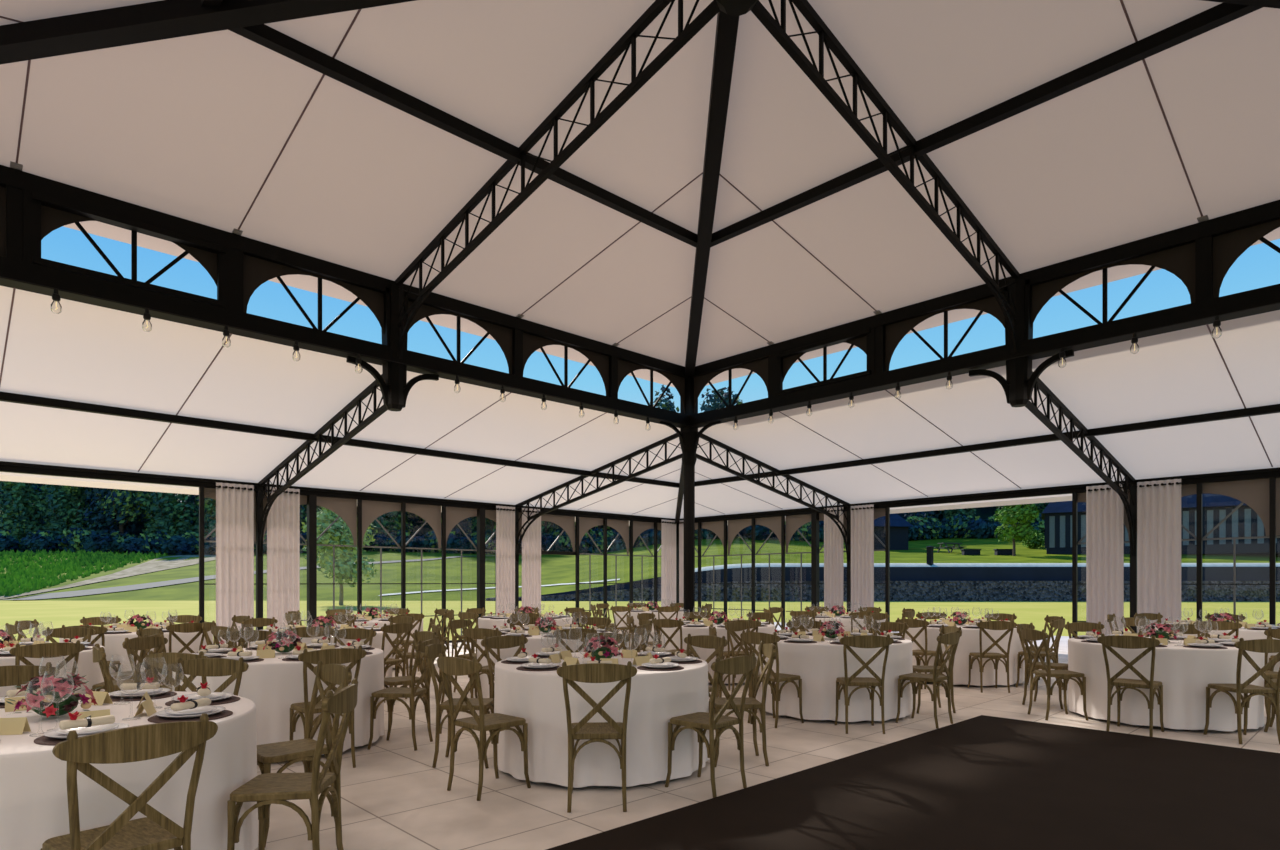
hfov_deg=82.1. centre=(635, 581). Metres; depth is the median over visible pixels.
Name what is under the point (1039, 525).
shrub
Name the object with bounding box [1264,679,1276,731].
dining chair
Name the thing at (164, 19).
roof beam
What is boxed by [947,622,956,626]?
name card
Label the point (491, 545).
shrub
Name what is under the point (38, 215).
window
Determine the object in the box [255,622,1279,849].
floor
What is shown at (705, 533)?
shrub
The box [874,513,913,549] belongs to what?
hut
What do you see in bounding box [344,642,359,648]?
rolled napkin
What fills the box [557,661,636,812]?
dining chair
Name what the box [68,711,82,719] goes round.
flower
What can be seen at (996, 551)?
block
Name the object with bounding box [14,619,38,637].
dining chair
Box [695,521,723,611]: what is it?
window
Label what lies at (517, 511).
wall column
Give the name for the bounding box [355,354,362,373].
bulb
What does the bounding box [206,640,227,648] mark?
rolled napkin
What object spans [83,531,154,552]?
shrub
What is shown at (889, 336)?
window
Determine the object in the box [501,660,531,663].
placemat
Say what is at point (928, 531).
shrub
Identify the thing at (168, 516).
tree
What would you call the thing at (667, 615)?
round table
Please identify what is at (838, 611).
flower centerpiece
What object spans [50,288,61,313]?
bulb
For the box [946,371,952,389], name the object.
bulb
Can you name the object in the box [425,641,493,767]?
dining chair
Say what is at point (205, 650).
rolled napkin
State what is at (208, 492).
window
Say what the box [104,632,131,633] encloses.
placemat
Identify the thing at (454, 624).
dining chair
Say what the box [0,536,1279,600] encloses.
lawn
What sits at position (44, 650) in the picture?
dining chair
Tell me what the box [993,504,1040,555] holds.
tree
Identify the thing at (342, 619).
dining chair
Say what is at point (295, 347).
socket
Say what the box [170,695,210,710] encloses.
rolled napkin
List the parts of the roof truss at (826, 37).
diagonal rod, diagonal rod, tie rod, diagonal rod, tie rod, diagonal rod, tie rod, diagonal rod, tie rod, diagonal rod, diagonal rod, diagonal rod, diagonal rod, diagonal rod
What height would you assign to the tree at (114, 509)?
22.583 m
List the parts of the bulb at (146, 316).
glass globe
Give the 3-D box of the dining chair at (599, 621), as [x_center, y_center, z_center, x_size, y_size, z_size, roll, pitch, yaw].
[-0.619,0.920,9.716,0.475,0.903,0.493,0,0,22]
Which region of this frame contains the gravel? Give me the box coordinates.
[0,554,215,598]
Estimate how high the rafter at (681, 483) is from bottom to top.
1.133 m
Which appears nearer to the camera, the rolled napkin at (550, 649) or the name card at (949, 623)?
the rolled napkin at (550, 649)
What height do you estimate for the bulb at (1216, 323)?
0.240 m
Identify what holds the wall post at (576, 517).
on the floor
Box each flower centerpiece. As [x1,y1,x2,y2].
[0,629,15,648]
[6,672,100,717]
[126,614,154,628]
[263,630,302,652]
[309,615,337,629]
[362,607,382,618]
[518,606,534,612]
[532,616,557,632]
[579,635,622,660]
[645,601,658,609]
[708,611,728,623]
[818,621,847,637]
[830,605,845,615]
[947,612,970,624]
[1142,622,1180,641]
[1208,612,1235,622]
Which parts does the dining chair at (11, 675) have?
leg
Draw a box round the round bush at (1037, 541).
[1021,532,1044,547]
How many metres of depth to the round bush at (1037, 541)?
84.91 m
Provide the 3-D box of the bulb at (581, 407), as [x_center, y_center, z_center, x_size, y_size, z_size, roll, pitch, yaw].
[-0.851,-2.706,11.569,0.094,0.240,0.092,0,0,-43]
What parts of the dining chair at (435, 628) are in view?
rail, leg, leg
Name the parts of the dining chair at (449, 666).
leg, rail, leg, seat, leg, leg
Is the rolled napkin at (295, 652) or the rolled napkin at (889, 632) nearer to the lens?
the rolled napkin at (295, 652)
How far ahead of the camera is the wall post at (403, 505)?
15.65 m
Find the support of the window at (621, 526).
attached to the beam at (12, 467)
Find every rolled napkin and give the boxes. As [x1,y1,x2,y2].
[4,643,14,650]
[6,687,42,696]
[21,635,43,641]
[59,711,114,729]
[63,639,75,642]
[64,636,82,641]
[107,625,123,630]
[120,677,159,689]
[153,624,166,628]
[154,620,169,624]
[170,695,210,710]
[196,682,210,695]
[198,645,207,653]
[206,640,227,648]
[227,648,252,655]
[255,637,275,644]
[273,626,286,631]
[285,622,298,627]
[293,646,315,654]
[311,637,328,642]
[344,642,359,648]
[347,638,363,645]
[358,621,368,626]
[500,623,507,628]
[510,627,524,632]
[518,648,527,657]
[528,654,550,663]
[541,643,561,651]
[564,622,577,626]
[587,656,611,663]
[646,644,664,651]
[650,654,670,663]
[675,649,686,657]
[690,620,700,624]
[779,627,789,632]
[791,632,808,638]
[852,627,868,632]
[884,630,893,635]
[932,619,944,624]
[1086,629,1096,635]
[1093,632,1100,637]
[1112,628,1130,633]
[1167,629,1182,635]
[1173,620,1187,623]
[1178,618,1191,621]
[1195,637,1214,643]
[1210,632,1230,638]
[1231,636,1239,641]
[1255,622,1271,627]
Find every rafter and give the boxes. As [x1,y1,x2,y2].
[675,463,683,522]
[685,10,738,375]
[1202,0,1279,8]
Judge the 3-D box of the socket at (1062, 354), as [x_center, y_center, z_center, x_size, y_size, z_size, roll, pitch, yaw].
[5.157,-2.768,8.881,0.068,0.115,0.068,0,0,-43]
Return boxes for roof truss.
[258,374,387,555]
[395,0,719,357]
[516,433,681,561]
[696,433,849,561]
[751,0,1019,351]
[1025,371,1135,554]
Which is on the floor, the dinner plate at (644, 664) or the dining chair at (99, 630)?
the dining chair at (99, 630)
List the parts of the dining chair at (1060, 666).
leg, rail, leg, seat, leg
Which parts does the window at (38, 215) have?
arch panel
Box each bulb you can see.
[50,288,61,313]
[142,308,151,331]
[222,325,230,347]
[292,340,300,360]
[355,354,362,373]
[454,375,460,392]
[499,385,505,401]
[541,394,546,409]
[579,402,583,417]
[613,410,618,423]
[645,417,650,430]
[733,416,738,429]
[768,409,773,422]
[806,401,811,415]
[848,392,854,407]
[894,382,900,398]
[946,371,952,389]
[1058,348,1066,367]
[1130,333,1139,353]
[1211,315,1221,338]
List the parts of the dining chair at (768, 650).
leg, seat, leg, rail, leg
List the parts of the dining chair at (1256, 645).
leg, leg, seat, leg, rail, leg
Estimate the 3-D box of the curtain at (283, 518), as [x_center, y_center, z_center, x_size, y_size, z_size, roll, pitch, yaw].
[-6.651,-0.219,13.891,0.680,3.116,0.073,0,0,-43]
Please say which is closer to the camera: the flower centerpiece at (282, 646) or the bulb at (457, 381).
the flower centerpiece at (282, 646)
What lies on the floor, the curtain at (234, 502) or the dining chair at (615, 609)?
the dining chair at (615, 609)
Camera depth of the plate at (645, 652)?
6.07 m
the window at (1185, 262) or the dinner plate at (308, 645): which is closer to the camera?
the dinner plate at (308, 645)
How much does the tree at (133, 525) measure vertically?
27.140 m
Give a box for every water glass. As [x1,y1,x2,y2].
[41,672,73,730]
[109,655,134,704]
[117,664,145,720]
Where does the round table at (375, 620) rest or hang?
on the floor
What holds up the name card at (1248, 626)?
on the round table at (1244, 633)
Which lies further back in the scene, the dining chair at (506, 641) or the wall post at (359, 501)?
the wall post at (359, 501)
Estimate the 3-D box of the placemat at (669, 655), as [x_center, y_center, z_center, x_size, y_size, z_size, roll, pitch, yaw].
[0.161,0.605,6.032,0.330,0.006,0.330,0,0,-43]
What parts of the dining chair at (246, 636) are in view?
leg, rail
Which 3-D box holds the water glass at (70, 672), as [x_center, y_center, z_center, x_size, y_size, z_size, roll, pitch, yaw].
[-2.369,0.485,3.011,0.108,0.245,0.107,0,0,-43]
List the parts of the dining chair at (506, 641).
leg, rail, leg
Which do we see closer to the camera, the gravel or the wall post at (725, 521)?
the wall post at (725, 521)
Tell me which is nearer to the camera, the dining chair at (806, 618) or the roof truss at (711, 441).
the dining chair at (806, 618)
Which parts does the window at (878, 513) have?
arch panel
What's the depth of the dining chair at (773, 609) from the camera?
13.87 m
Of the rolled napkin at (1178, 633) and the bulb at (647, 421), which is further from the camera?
the bulb at (647, 421)
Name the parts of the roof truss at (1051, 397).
diagonal rod, diagonal rod, diagonal rod, diagonal rod, diagonal rod, diagonal rod, diagonal rod, diagonal rod, diagonal rod, diagonal rod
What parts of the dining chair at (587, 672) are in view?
leg, leg, rail, seat, leg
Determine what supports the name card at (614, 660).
on the round table at (537, 697)
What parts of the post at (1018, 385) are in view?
post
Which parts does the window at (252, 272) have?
frame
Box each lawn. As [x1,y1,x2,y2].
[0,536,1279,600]
[0,600,1279,644]
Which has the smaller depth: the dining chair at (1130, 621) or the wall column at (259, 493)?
the dining chair at (1130, 621)
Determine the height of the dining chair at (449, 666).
0.903 m
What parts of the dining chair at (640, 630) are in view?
leg, rail, leg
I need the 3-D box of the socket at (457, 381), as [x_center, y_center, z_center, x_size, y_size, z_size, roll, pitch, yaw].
[-2.442,-2.768,10.064,0.068,0.115,0.068,0,0,-43]
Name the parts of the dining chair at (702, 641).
leg, rail, leg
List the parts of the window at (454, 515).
rail, arch panel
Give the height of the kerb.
1.338 m
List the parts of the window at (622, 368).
frame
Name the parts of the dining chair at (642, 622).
rail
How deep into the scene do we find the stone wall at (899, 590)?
56.49 m
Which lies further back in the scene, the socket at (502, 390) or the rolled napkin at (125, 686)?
the socket at (502, 390)
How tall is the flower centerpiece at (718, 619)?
0.198 m
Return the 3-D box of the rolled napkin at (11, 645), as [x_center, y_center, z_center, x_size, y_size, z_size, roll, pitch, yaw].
[-5.145,0.539,6.123,0.063,0.068,0.170,0,0,22]
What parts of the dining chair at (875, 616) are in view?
rail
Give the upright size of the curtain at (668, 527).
3.116 m
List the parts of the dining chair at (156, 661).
leg, rail, leg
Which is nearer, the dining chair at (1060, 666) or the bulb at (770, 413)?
the dining chair at (1060, 666)
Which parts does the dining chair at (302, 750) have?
leg, seat, leg, rail, leg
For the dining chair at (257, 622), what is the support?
on the floor
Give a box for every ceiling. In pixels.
[0,0,1279,386]
[0,286,1279,524]
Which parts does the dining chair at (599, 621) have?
rail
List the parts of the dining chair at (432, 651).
leg, rail, leg, seat, leg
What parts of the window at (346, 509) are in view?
rail, arch panel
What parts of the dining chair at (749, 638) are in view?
leg, rail, leg, seat, leg, leg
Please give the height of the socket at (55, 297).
0.115 m
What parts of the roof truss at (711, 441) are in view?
diagonal rod, diagonal rod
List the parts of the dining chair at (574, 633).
leg, rail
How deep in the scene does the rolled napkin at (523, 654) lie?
5.52 m
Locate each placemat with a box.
[0,654,14,656]
[34,736,66,744]
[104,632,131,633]
[110,691,176,701]
[148,710,232,722]
[165,696,239,705]
[244,658,263,662]
[282,658,299,660]
[307,645,338,648]
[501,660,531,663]
[516,666,560,670]
[637,666,683,670]
[638,654,674,657]
[670,660,701,663]
[784,640,816,642]
[1183,645,1227,648]
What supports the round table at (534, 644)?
on the floor
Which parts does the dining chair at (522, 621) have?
rail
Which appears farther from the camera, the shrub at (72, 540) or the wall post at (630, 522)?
the shrub at (72, 540)
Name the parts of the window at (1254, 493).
rail, arch panel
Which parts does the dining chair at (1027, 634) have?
leg, rail, leg, seat, leg, leg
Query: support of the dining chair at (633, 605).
on the floor
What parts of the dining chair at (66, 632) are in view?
leg, rail, leg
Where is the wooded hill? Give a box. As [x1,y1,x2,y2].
[18,488,1049,552]
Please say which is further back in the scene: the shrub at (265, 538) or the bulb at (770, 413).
the shrub at (265, 538)
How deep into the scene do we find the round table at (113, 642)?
8.57 m
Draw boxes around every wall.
[486,581,1279,601]
[521,567,1279,596]
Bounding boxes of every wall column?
[256,486,262,629]
[515,507,518,613]
[676,524,678,602]
[847,506,850,611]
[1130,483,1136,632]
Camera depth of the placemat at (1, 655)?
6.01 m
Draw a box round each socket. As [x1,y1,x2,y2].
[52,288,60,301]
[143,308,150,319]
[223,325,229,336]
[293,340,298,350]
[356,354,360,363]
[455,375,459,383]
[500,385,504,393]
[895,382,899,390]
[947,371,951,380]
[1059,348,1064,357]
[1131,333,1137,343]
[1213,315,1220,326]
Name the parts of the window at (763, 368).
frame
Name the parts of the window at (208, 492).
arch panel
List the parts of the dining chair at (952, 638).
leg, leg, seat, leg, rail, leg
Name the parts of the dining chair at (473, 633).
leg, rail, seat, leg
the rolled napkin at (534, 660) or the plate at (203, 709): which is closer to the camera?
the plate at (203, 709)
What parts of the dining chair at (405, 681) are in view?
leg, seat, leg, rail, leg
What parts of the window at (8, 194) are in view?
arch panel, frame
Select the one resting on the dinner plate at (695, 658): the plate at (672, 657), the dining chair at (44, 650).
the plate at (672, 657)
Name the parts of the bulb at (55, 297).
glass globe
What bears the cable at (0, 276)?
attached to the beam at (9, 268)
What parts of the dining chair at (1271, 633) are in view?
leg, seat, rail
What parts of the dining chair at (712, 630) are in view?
rail, leg, leg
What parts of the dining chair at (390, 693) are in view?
leg, leg, seat, leg, rail, leg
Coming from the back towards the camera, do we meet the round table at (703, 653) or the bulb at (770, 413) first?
the bulb at (770, 413)
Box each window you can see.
[0,185,15,259]
[16,188,236,310]
[204,488,255,584]
[237,250,383,333]
[263,492,356,620]
[362,500,440,616]
[408,301,518,375]
[446,507,495,642]
[519,330,614,397]
[519,512,575,554]
[579,517,628,627]
[615,357,684,413]
[633,521,660,602]
[694,355,771,413]
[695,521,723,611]
[728,516,780,616]
[772,326,877,396]
[785,511,846,612]
[874,508,884,583]
[878,294,1004,372]
[1031,238,1202,327]
[1078,489,1129,621]
[1181,478,1268,621]
[1203,219,1279,300]
[1276,477,1279,584]
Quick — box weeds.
[0,549,167,595]
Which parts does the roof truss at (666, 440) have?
diagonal rod, diagonal rod, diagonal rod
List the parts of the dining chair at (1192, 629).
rail, leg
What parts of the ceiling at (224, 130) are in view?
seam plate, seam plate, seam plate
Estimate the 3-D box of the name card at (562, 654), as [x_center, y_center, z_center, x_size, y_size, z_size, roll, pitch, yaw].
[-0.556,0.576,5.807,0.058,0.063,0.130,0,0,31]
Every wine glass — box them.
[25,681,54,736]
[161,665,183,709]
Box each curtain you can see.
[213,482,256,647]
[266,487,302,628]
[494,506,516,614]
[520,508,540,612]
[660,519,677,606]
[678,520,683,608]
[824,507,844,612]
[849,504,875,611]
[1083,484,1124,635]
[1134,479,1184,636]
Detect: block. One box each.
[961,549,980,554]
[993,549,1012,554]
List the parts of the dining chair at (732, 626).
leg, rail, leg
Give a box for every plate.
[44,723,128,738]
[55,723,118,734]
[105,630,128,632]
[109,688,169,697]
[117,688,162,694]
[156,705,225,718]
[165,705,216,715]
[172,692,233,701]
[180,692,225,699]
[195,653,217,655]
[207,648,232,652]
[208,648,230,650]
[208,653,222,657]
[222,656,259,660]
[225,656,254,658]
[306,643,334,646]
[309,643,331,645]
[505,657,539,661]
[510,656,533,659]
[521,663,558,668]
[526,663,553,666]
[535,652,558,655]
[539,651,560,654]
[639,652,670,655]
[641,663,679,668]
[643,651,666,653]
[646,662,674,666]
[664,657,697,661]
[670,656,693,659]
[686,624,704,625]
[787,639,813,641]
[790,638,809,639]
[1188,643,1223,647]
[1191,643,1218,645]
[1208,638,1231,640]
[1250,627,1276,629]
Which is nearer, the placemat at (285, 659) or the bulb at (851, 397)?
the placemat at (285, 659)
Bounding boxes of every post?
[199,487,203,622]
[307,495,316,626]
[346,283,438,411]
[357,499,361,614]
[401,503,405,608]
[442,506,445,643]
[477,508,484,618]
[575,516,578,624]
[603,519,606,630]
[629,521,632,608]
[654,522,656,605]
[660,376,720,620]
[698,522,700,621]
[724,520,726,618]
[751,518,754,619]
[781,516,784,629]
[811,513,818,612]
[885,508,889,631]
[969,275,1073,406]
[1072,493,1077,637]
[1196,483,1201,620]
[1269,477,1275,625]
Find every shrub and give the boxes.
[0,529,18,552]
[18,530,56,552]
[53,527,107,551]
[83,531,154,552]
[118,531,175,553]
[159,530,215,554]
[204,536,266,554]
[263,533,266,551]
[300,530,321,552]
[348,530,389,551]
[382,530,417,551]
[414,531,467,553]
[446,532,495,553]
[541,531,585,554]
[579,528,635,552]
[612,529,660,546]
[695,529,716,538]
[710,525,737,539]
[745,525,772,539]
[771,521,823,541]
[905,514,947,539]
[907,521,918,540]
[930,513,996,538]
[974,516,1019,537]
[1028,513,1044,536]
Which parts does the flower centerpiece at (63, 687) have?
magenta flower, coral flower, magenta flower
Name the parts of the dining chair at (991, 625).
leg, leg, seat, leg, rail, leg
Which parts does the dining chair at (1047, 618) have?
seat, leg, rail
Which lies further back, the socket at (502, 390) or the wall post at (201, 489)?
the wall post at (201, 489)
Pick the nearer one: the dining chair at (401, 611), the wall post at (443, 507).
the dining chair at (401, 611)
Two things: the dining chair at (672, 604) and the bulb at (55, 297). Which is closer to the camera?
the bulb at (55, 297)
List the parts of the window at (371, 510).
rail, arch panel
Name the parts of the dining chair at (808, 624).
rail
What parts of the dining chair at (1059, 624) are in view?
leg, seat, leg, rail, leg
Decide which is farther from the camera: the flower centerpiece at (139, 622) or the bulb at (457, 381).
the bulb at (457, 381)
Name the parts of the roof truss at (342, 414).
diagonal rod, diagonal rod, diagonal rod, diagonal rod, diagonal rod, diagonal rod, diagonal rod, diagonal rod, diagonal rod, diagonal rod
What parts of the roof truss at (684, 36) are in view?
diagonal rod, diagonal rod, diagonal rod, tie rod, diagonal rod, tie rod, diagonal rod, tie rod, diagonal rod, tie rod, diagonal rod, tie rod, diagonal rod, tie rod, diagonal rod, diagonal rod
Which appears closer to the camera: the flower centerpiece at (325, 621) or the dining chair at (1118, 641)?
the dining chair at (1118, 641)
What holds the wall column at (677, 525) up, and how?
on the floor
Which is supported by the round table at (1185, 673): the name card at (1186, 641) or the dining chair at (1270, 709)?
the name card at (1186, 641)
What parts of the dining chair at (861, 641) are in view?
leg, leg, seat, rail, leg, leg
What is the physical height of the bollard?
1.760 m
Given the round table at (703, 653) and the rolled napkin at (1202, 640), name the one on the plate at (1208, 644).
the rolled napkin at (1202, 640)
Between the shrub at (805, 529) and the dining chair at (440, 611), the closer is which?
the dining chair at (440, 611)
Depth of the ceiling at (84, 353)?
11.45 m
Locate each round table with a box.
[0,645,104,697]
[0,691,257,849]
[59,628,212,690]
[172,646,383,754]
[250,629,392,686]
[337,618,422,667]
[477,629,611,697]
[478,616,572,628]
[494,652,709,787]
[614,610,683,647]
[662,623,774,683]
[756,635,912,721]
[792,615,885,635]
[902,624,1024,685]
[1068,637,1264,730]
[1150,625,1279,671]
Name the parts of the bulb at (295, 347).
glass globe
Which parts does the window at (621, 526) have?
rail, arch panel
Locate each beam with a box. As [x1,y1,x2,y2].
[0,0,415,64]
[0,165,687,377]
[0,256,689,427]
[0,461,674,522]
[680,467,1279,522]
[690,284,1279,427]
[691,200,1279,377]
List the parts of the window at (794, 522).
rail, arch panel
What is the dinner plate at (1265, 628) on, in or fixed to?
on the placemat
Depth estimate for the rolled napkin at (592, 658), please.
4.98 m
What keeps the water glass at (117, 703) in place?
on the round table at (33, 784)
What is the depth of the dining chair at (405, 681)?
7.00 m
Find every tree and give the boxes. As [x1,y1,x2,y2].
[0,481,49,551]
[1,489,41,513]
[28,483,94,527]
[36,484,96,537]
[72,487,156,534]
[83,487,155,538]
[139,491,204,539]
[154,494,212,529]
[194,496,215,539]
[264,505,318,536]
[300,506,326,527]
[301,506,377,604]
[367,511,412,535]
[380,512,426,529]
[412,512,473,535]
[467,517,495,537]
[541,521,558,535]
[587,525,612,535]
[653,385,678,411]
[699,387,742,411]
[735,527,772,537]
[904,510,940,520]
[914,510,943,520]
[941,508,976,520]
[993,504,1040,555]
[996,502,1048,520]
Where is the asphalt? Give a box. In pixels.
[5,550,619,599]
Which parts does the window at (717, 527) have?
arch panel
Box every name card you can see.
[0,717,30,734]
[5,696,31,711]
[72,709,109,718]
[82,691,112,705]
[116,624,128,628]
[124,627,137,631]
[134,699,156,716]
[137,692,153,706]
[256,650,274,657]
[257,644,271,649]
[293,642,306,649]
[321,645,334,649]
[528,630,539,634]
[548,654,560,662]
[559,650,572,659]
[564,657,579,664]
[600,658,617,663]
[621,649,637,657]
[632,656,649,665]
[704,621,712,625]
[813,635,824,641]
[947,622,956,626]
[1123,633,1137,635]
[1155,638,1167,644]
[1183,638,1199,644]
[1244,624,1255,628]
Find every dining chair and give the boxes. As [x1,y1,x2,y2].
[0,662,58,686]
[5,623,22,641]
[5,640,84,696]
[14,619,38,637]
[41,713,217,849]
[42,626,95,642]
[62,625,120,690]
[80,616,120,625]
[91,632,163,691]
[92,644,114,692]
[111,627,161,679]
[122,634,171,690]
[145,650,208,691]
[154,621,205,683]
[166,615,201,624]
[170,657,248,695]
[202,621,219,644]
[211,625,236,644]
[222,629,275,647]
[227,679,357,849]
[230,615,249,647]
[238,617,252,647]
[245,617,277,645]
[257,661,351,846]
[285,613,298,624]
[287,625,333,642]
[288,610,301,625]
[288,646,365,767]
[318,615,354,626]
[325,614,356,625]
[326,608,352,614]
[331,628,375,645]
[367,636,439,750]
[381,622,413,702]
[383,608,409,614]
[384,630,436,732]
[388,616,414,675]
[394,618,433,686]
[395,613,423,670]
[423,608,447,660]
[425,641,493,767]
[432,622,477,702]
[437,653,530,800]
[441,610,453,655]
[447,609,476,656]
[448,618,476,691]
[458,611,478,653]
[462,627,501,710]
[466,607,485,627]
[481,634,527,730]
[507,616,538,628]
[510,612,540,628]
[514,607,539,612]
[553,627,596,652]
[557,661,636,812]
[564,607,584,626]
[571,611,590,627]
[579,616,610,630]
[579,632,629,651]
[591,604,614,644]
[596,603,613,630]
[596,608,602,628]
[610,606,638,649]
[627,602,646,607]
[627,615,661,649]
[630,623,651,652]
[636,619,651,649]
[637,612,661,644]
[653,618,694,656]
[656,606,679,638]
[665,652,756,797]
[670,603,683,607]
[683,611,710,620]
[684,634,727,731]
[700,605,710,619]
[709,625,757,712]
[709,641,775,766]
[722,619,760,690]
[725,621,754,695]
[740,630,803,727]
[746,612,773,623]
[764,608,772,623]
[769,607,789,632]
[786,620,822,632]
[790,610,816,631]
[793,617,807,632]
[797,614,808,631]
[805,606,828,611]
[835,634,893,733]
[849,611,876,632]
[858,606,881,612]
[863,614,873,634]
[870,612,888,635]
[872,621,908,637]
[891,608,913,634]
[895,610,914,635]
[895,618,942,688]
[895,630,959,728]
[913,625,961,713]
[916,612,946,618]
[968,620,1016,692]
[984,613,1016,621]
[1016,618,1064,687]
[1017,623,1067,708]
[1021,627,1087,720]
[1025,615,1062,678]
[1064,622,1104,638]
[1097,633,1163,736]
[1107,613,1118,631]
[1121,616,1149,636]
[1134,613,1162,636]
[1162,623,1211,638]
[1193,620,1241,637]
[1203,638,1279,743]
[1205,613,1245,621]
[1264,627,1279,714]
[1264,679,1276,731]
[1269,655,1279,670]
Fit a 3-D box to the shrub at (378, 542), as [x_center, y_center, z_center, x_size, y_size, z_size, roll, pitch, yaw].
[-42.435,-6.205,112.982,11.390,4.368,4.948,0,0,-33]
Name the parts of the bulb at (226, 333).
glass globe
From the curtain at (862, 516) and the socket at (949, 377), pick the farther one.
the curtain at (862, 516)
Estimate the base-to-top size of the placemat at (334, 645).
0.006 m
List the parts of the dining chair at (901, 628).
leg, rail, leg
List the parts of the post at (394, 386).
post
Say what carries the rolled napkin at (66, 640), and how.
on the plate
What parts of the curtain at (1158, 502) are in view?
rod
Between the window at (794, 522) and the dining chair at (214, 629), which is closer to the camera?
the dining chair at (214, 629)
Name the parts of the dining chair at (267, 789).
leg, leg, seat, leg, rail, leg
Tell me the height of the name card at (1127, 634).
0.063 m
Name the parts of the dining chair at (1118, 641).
leg, leg, rail, seat, leg, leg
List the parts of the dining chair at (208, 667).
leg, rail, leg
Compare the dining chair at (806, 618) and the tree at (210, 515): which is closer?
the dining chair at (806, 618)
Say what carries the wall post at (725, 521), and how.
on the floor
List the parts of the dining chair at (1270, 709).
leg, leg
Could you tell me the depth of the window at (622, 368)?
12.82 m
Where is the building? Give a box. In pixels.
[1041,493,1279,553]
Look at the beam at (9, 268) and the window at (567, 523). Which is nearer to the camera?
the beam at (9, 268)
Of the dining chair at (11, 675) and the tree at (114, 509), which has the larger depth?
the tree at (114, 509)
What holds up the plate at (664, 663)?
on the dinner plate at (644, 664)
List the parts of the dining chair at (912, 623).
rail, seat, leg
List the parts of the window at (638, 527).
arch panel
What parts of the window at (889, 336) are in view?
frame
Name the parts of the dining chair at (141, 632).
seat, leg, rail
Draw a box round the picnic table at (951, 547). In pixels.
[934,543,963,552]
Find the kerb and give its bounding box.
[695,563,1279,571]
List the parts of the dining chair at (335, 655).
leg, leg, seat, rail, leg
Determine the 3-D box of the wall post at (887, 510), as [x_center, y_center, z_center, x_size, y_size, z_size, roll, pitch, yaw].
[5.732,-0.164,16.717,0.120,3.066,0.120,0,0,-43]
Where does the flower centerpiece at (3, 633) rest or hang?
on the round table at (85, 664)
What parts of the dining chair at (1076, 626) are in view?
leg, rail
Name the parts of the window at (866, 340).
arch panel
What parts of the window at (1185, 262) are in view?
frame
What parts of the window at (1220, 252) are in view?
frame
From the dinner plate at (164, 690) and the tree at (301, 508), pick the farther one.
the tree at (301, 508)
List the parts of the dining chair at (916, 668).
leg, seat, leg, rail, leg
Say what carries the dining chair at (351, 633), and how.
on the floor
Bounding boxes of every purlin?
[0,391,678,487]
[201,0,221,5]
[228,24,696,247]
[695,404,1279,486]
[710,3,1262,247]
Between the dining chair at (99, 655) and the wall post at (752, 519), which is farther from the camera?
the wall post at (752, 519)
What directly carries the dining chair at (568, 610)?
on the floor
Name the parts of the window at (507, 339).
frame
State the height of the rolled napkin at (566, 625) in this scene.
0.068 m
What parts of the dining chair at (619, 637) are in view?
leg, rail, leg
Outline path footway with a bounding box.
[379,579,619,595]
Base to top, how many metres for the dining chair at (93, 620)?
0.903 m
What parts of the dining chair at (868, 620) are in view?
rail, leg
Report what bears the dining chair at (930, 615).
on the floor
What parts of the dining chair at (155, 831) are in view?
leg, seat, rail, leg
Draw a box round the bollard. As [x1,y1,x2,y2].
[926,546,933,565]
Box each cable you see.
[0,276,665,420]
[718,302,1279,419]
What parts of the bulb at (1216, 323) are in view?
glass globe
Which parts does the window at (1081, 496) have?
arch panel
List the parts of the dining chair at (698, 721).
leg, leg, seat, leg, rail, leg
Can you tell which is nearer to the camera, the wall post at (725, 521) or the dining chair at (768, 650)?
the dining chair at (768, 650)
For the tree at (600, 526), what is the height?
23.031 m
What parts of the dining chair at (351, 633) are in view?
leg, rail, leg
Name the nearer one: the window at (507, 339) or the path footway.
the window at (507, 339)
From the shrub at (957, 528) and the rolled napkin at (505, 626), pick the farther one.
the shrub at (957, 528)
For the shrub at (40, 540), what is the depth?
110.58 m
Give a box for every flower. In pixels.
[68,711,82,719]
[144,677,153,682]
[177,695,187,702]
[200,682,209,688]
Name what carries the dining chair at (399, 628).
on the floor
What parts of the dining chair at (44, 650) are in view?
leg, rail, leg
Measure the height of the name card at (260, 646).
0.063 m
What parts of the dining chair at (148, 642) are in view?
leg, rail, leg, seat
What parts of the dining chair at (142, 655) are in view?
seat, leg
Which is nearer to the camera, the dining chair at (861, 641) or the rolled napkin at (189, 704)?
the rolled napkin at (189, 704)
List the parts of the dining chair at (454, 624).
leg, rail, seat, leg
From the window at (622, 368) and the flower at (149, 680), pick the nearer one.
the flower at (149, 680)
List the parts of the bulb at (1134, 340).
glass globe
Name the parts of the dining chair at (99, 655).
rail, leg, leg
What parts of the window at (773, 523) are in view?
rail, arch panel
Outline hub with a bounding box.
[716,0,757,16]
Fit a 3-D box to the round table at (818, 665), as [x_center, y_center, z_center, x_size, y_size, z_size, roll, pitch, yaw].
[2.098,0.989,7.850,1.606,0.760,1.606,0,0,36]
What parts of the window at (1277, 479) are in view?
arch panel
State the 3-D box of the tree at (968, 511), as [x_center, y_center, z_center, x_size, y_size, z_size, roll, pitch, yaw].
[53.748,-14.842,120.691,8.160,18.232,10.140,0,0,44]
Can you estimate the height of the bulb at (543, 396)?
0.240 m
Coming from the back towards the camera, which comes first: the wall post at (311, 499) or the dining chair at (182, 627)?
the wall post at (311, 499)
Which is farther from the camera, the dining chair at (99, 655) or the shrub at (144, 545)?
the shrub at (144, 545)
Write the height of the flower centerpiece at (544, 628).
0.198 m

